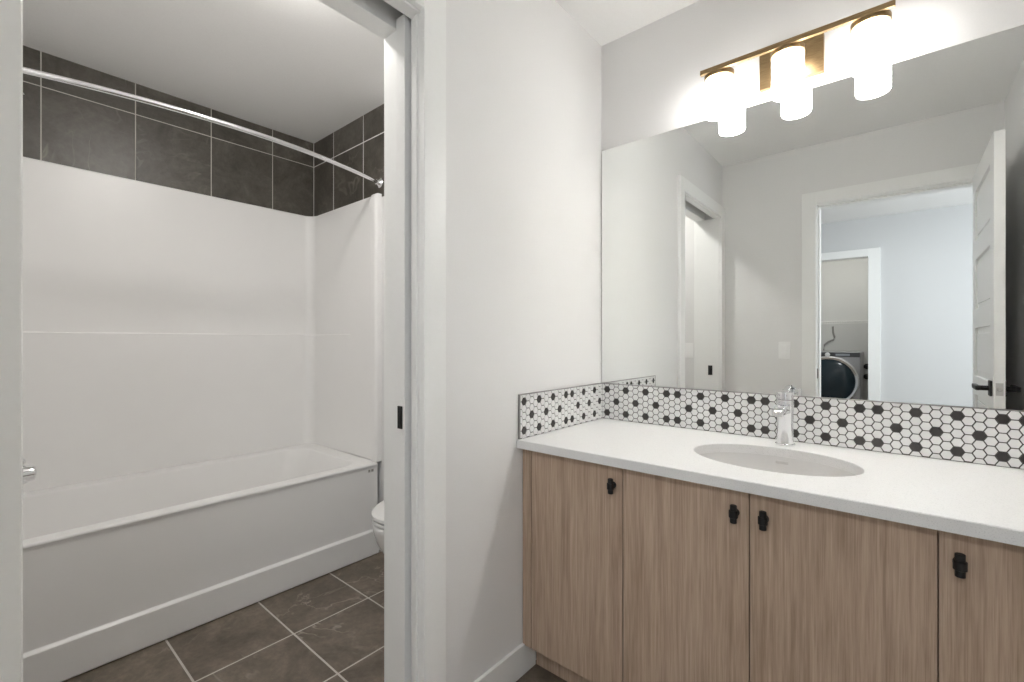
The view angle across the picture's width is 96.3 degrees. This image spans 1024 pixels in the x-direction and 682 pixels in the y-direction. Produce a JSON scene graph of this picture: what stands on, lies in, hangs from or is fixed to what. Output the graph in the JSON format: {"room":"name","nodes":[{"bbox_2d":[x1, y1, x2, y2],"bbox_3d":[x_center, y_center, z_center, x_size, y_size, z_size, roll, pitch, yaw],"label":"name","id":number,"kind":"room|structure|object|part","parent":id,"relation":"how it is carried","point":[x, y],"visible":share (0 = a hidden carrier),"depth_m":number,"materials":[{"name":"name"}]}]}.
{"room":"bathroom","nodes":[
{"label":"bathroom","id":0,"kind":"room"},
{"bbox_2d":[23,45,313,215],"bbox_3d":[-1.839,-0.073,2.448,0.125,2.440,1.537,0,0,40],"label":"wall","id":1,"kind":"structure","parent":0,"point":[64,124],"depth_m":2.35,"materials":[{"name":"tile"}]},
{"bbox_2d":[23,157,381,492],"bbox_3d":[-1.496,-0.074,2.159,0.759,1.457,1.536,0,0,40],"label":"tub surround","id":2,"kind":"object","parent":1,"relation":"attached to","point":[164,327],"visible":1,"depth_m":2.42,"materials":[{"name":"white plastic"}]},
{"bbox_2d":[23,459,35,483],"bbox_3d":[-1.897,0.491,1.670,0.064,0.091,0.226,0,0,40],"label":"tub spout","id":3,"kind":"object","parent":2,"relation":"attached to","point":[29,471],"visible":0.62,"depth_m":1.73,"materials":[{"name":"silver metal"}]},
{"bbox_2d":[62,550,566,681],"bbox_3d":[-0.377,1.177,1.484,3.602,0.060,2.095,0,0,40],"label":"floor","id":4,"kind":"structure","parent":0,"point":[329,627],"depth_m":1.74,"materials":[{"name":"tile"}]},
{"bbox_2d":[23,444,378,681],"bbox_3d":[-1.493,0.901,2.142,0.754,0.492,1.511,0,0,40],"label":"bathtub","id":5,"kind":"object","parent":4,"relation":"on","point":[114,568],"visible":0.85,"depth_m":1.93,"materials":[{"name":"white plastic"}]},
{"bbox_2d":[23,444,377,549],"bbox_3d":[-1.496,0.838,2.145,0.746,0.365,1.511,0,0,40],"label":"basin","id":6,"kind":"object","parent":5,"relation":"in","point":[303,496],"depth_m":2.14,"materials":[{"name":"white plastic"}]},
{"bbox_2d":[371,501,383,553],"bbox_3d":[-0.319,0.760,2.128,0.440,0.774,0.708,0,0,40],"label":"toilet","id":7,"kind":"object","parent":4,"relation":"on","point":[377,514],"visible":0.09,"depth_m":1.88,"materials":[{"name":"white ceramic"}]},
{"bbox_3d":[-0.403,0.724,2.030,0.370,0.028,0.450,0,0,40],"label":"lid","id":8,"kind":"part","parent":7,"relation":"part of","materials":[{"name":"white ceramic"}]},
{"bbox_3d":[-0.402,0.750,2.030,0.366,0.016,0.446,0,0,40],"label":"seat","id":9,"kind":"part","parent":7,"relation":"part of","materials":[{"name":"white plastic"}]},
{"bbox_2d":[523,449,1023,681],"bbox_3d":[0.751,0.756,1.323,1.426,0.782,0.580,0,0,40],"label":"vanity cabinet","id":10,"kind":"object","parent":4,"relation":"on","point":[629,575],"visible":0.91,"depth_m":1.13,"materials":[{"name":"brown wood"}]},
{"bbox_3d":[0.201,0.710,1.457,0.335,0.675,0.019,0,0,40],"label":"door","id":11,"kind":"part","parent":10,"relation":"part of","materials":[{"name":"brown wood"}]},
{"bbox_3d":[0.292,0.427,1.350,0.021,0.044,0.029,0,0,40],"label":"knob","id":12,"kind":"part","parent":10,"relation":"part of","materials":[{"name":"black metal"}]},
{"bbox_3d":[0.459,0.710,1.239,0.335,0.675,0.019,0,0,40],"label":"door","id":13,"kind":"part","parent":10,"relation":"part of","materials":[{"name":"brown wood"}]},
{"bbox_3d":[0.548,0.427,1.133,0.021,0.044,0.029,0,0,40],"label":"knob","id":14,"kind":"part","parent":10,"relation":"part of","materials":[{"name":"black metal"}]},
{"bbox_3d":[0.598,0.427,1.091,0.021,0.044,0.029,0,0,40],"label":"knob","id":15,"kind":"part","parent":10,"relation":"part of","materials":[{"name":"black metal"}]},
{"bbox_2d":[517,418,1023,546],"bbox_3d":[0.750,0.351,1.324,1.430,0.028,0.582,0,0,40],"label":"countertop","id":16,"kind":"structure","parent":10,"relation":"on","point":[981,501],"depth_m":1.17,"materials":[{"name":"white stone"}]},
{"bbox_2d":[699,452,854,476],"bbox_3d":[0.748,0.460,1.321,0.475,0.190,0.354,0,0,40],"label":"sink","id":17,"kind":"object","parent":16,"relation":"in","point":[770,463],"visible":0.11,"depth_m":1.45,"materials":[{"name":"ceramic"}]},
{"bbox_2d":[772,386,794,446],"bbox_3d":[0.867,0.243,1.465,0.057,0.187,0.183,0,0,40],"label":"faucet","id":18,"kind":"object","parent":16,"relation":"on","point":[783,410],"visible":1,"depth_m":1.47,"materials":[{"name":"silver metal"}]},
{"bbox_3d":[0.845,0.217,1.438,0.036,0.034,0.113,0,0,40],"label":"spout","id":19,"kind":"part","parent":18,"relation":"part of","materials":[{"name":"silver metal"}]},
{"bbox_3d":[0.899,0.170,1.503,0.050,0.040,0.085,0,0,40],"label":"lever","id":20,"kind":"part","parent":18,"relation":"part of","materials":[{"name":"silver metal"}]},
{"bbox_3d":[0.718,0.710,1.021,0.336,0.675,0.019,0,0,40],"label":"door","id":21,"kind":"part","parent":10,"relation":"part of","materials":[{"name":"brown wood"}]},
{"bbox_3d":[0.855,0.427,0.875,0.021,0.044,0.029,0,0,40],"label":"knob","id":22,"kind":"part","parent":10,"relation":"part of","materials":[{"name":"black metal"}]},
{"bbox_3d":[0.977,0.710,0.802,0.336,0.675,0.019,0,0,40],"label":"door","id":23,"kind":"part","parent":10,"relation":"part of","materials":[{"name":"brown wood"}]},
{"bbox_2d":[314,103,383,549],"bbox_3d":[-0.879,-0.073,2.961,0.930,2.440,0.485,0,0,40],"label":"wall","id":24,"kind":"structure","parent":0,"point":[358,145],"depth_m":2.68,"materials":[{"name":"tile"}]},
{"bbox_2d":[23,67,382,187],"bbox_3d":[-1.171,-0.860,1.885,0.169,0.064,1.536,0,0,40],"label":"shower rod","id":25,"kind":"object","parent":24,"relation":"attached to","point":[379,182],"visible":0.98,"depth_m":1.71,"materials":[{"name":"silver metal"}]},
{"bbox_2d":[23,0,699,142],"bbox_3d":[-0.377,-1.333,1.484,3.602,0.080,2.095,0,0,40],"label":"ceiling","id":26,"kind":"structure","parent":0,"point":[305,70],"depth_m":2.00,"materials":[{"name":"paint"}]},
{"bbox_2d":[401,0,600,681],"bbox_3d":[-0.274,-0.073,1.347,0.163,2.440,1.872,0,0,40],"label":"wall","id":27,"kind":"structure","parent":0,"point":[523,77],"depth_m":1.52,"materials":[{"name":"paint"}]},
{"bbox_2d":[22,0,419,681],"bbox_3d":[-0.363,0.088,1.242,0.163,2.118,1.357,0,0,40],"label":"trim","id":28,"kind":"structure","parent":27,"relation":"attached to","point":[380,16],"depth_m":1.27,"materials":[{"name":"paint"}]},
{"bbox_2d":[0,0,445,681],"bbox_3d":[-0.483,0.084,0.959,0.018,2.126,0.900,0,0,40],"label":"trim","id":29,"kind":"structure","parent":27,"relation":"attached to","point":[432,12],"depth_m":1.24,"materials":[{"name":"paint"}]},
{"bbox_2d":[318,0,385,681],"bbox_3d":[-0.621,0.083,1.077,0.018,2.129,0.914,0,0,40],"label":"trim","id":30,"kind":"structure","parent":27,"relation":"attached to","point":[322,1],"depth_m":1.37,"materials":[{"name":"paint"}]},
{"bbox_2d":[396,14,411,681],"bbox_3d":[-0.075,0.110,1.576,0.040,2.051,0.754,0,0,40],"label":"door","id":31,"kind":"structure","parent":27,"relation":"in","point":[403,23],"depth_m":1.29,"materials":[{"name":"paint"}]},
{"bbox_3d":[-0.316,0.215,1.290,0.021,0.064,0.005,0,0,40],"label":"edge pull","id":32,"kind":"part","parent":31,"relation":"part of","materials":[{"name":"black metal"}]},
{"bbox_2d":[474,642,535,681],"bbox_3d":[-0.057,1.095,1.468,0.013,0.104,0.426,0,0,40],"label":"baseboard","id":33,"kind":"structure","parent":27,"relation":"attached to","point":[514,665],"depth_m":1.53,"materials":[{"name":"paint"}]},
{"bbox_2d":[518,383,602,439],"bbox_3d":[0.210,0.260,1.786,0.009,0.154,0.576,0,0,40],"label":"backsplash","id":34,"kind":"structure","parent":27,"relation":"attached to","point":[540,412],"depth_m":1.74,"materials":[{"name":"white tile"}]},
{"bbox_2d":[601,0,1023,464],"bbox_3d":[0.605,-0.073,1.928,2.672,2.440,0.150,0,0,40],"label":"wall","id":35,"kind":"structure","parent":0,"point":[652,84],"depth_m":1.68,"materials":[{"name":"paint"}]},
{"bbox_2d":[700,0,895,120],"bbox_3d":[0.904,-0.893,1.489,0.526,0.199,0.134,0,0,40],"label":"vanity light","id":36,"kind":"object","parent":35,"relation":"attached to","point":[784,65],"visible":1,"depth_m":1.44,"materials":[{"name":"white glass"}]},
{"bbox_3d":[0.729,-0.857,1.613,0.091,0.126,0.091,0,0,40],"label":"lamp shade","id":37,"kind":"part","parent":36,"relation":"part of","materials":[{"name":"white glass"}]},
{"bbox_3d":[0.889,-0.857,1.478,0.091,0.126,0.091,0,0,40],"label":"lamp shade","id":38,"kind":"part","parent":36,"relation":"part of","materials":[{"name":"white glass"}]},
{"bbox_3d":[1.050,-0.857,1.342,0.091,0.126,0.091,0,0,40],"label":"lamp shade","id":39,"kind":"part","parent":36,"relation":"part of","materials":[{"name":"white glass"}]},
{"bbox_2d":[602,383,1023,468],"bbox_3d":[0.939,0.260,1.542,1.422,0.154,0.009,0,0,40],"label":"backsplash","id":40,"kind":"structure","parent":35,"relation":"attached to","point":[986,436],"depth_m":1.44,"materials":[{"name":"white tile"}]},
{"bbox_3d":[0.939,0.184,1.541,1.421,0.003,0.009,0,0,40],"label":"edge trim","id":41,"kind":"part","parent":40,"relation":"part of","materials":[{"name":"silver metal"}]},
{"bbox_2d":[602,25,1023,409],"bbox_3d":[0.938,-0.324,1.544,1.425,1.011,0.005,0,0,40],"label":"mirror","id":42,"kind":"object","parent":35,"relation":"attached to","point":[851,237],"visible":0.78,"depth_m":1.46,"materials":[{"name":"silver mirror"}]}
]}

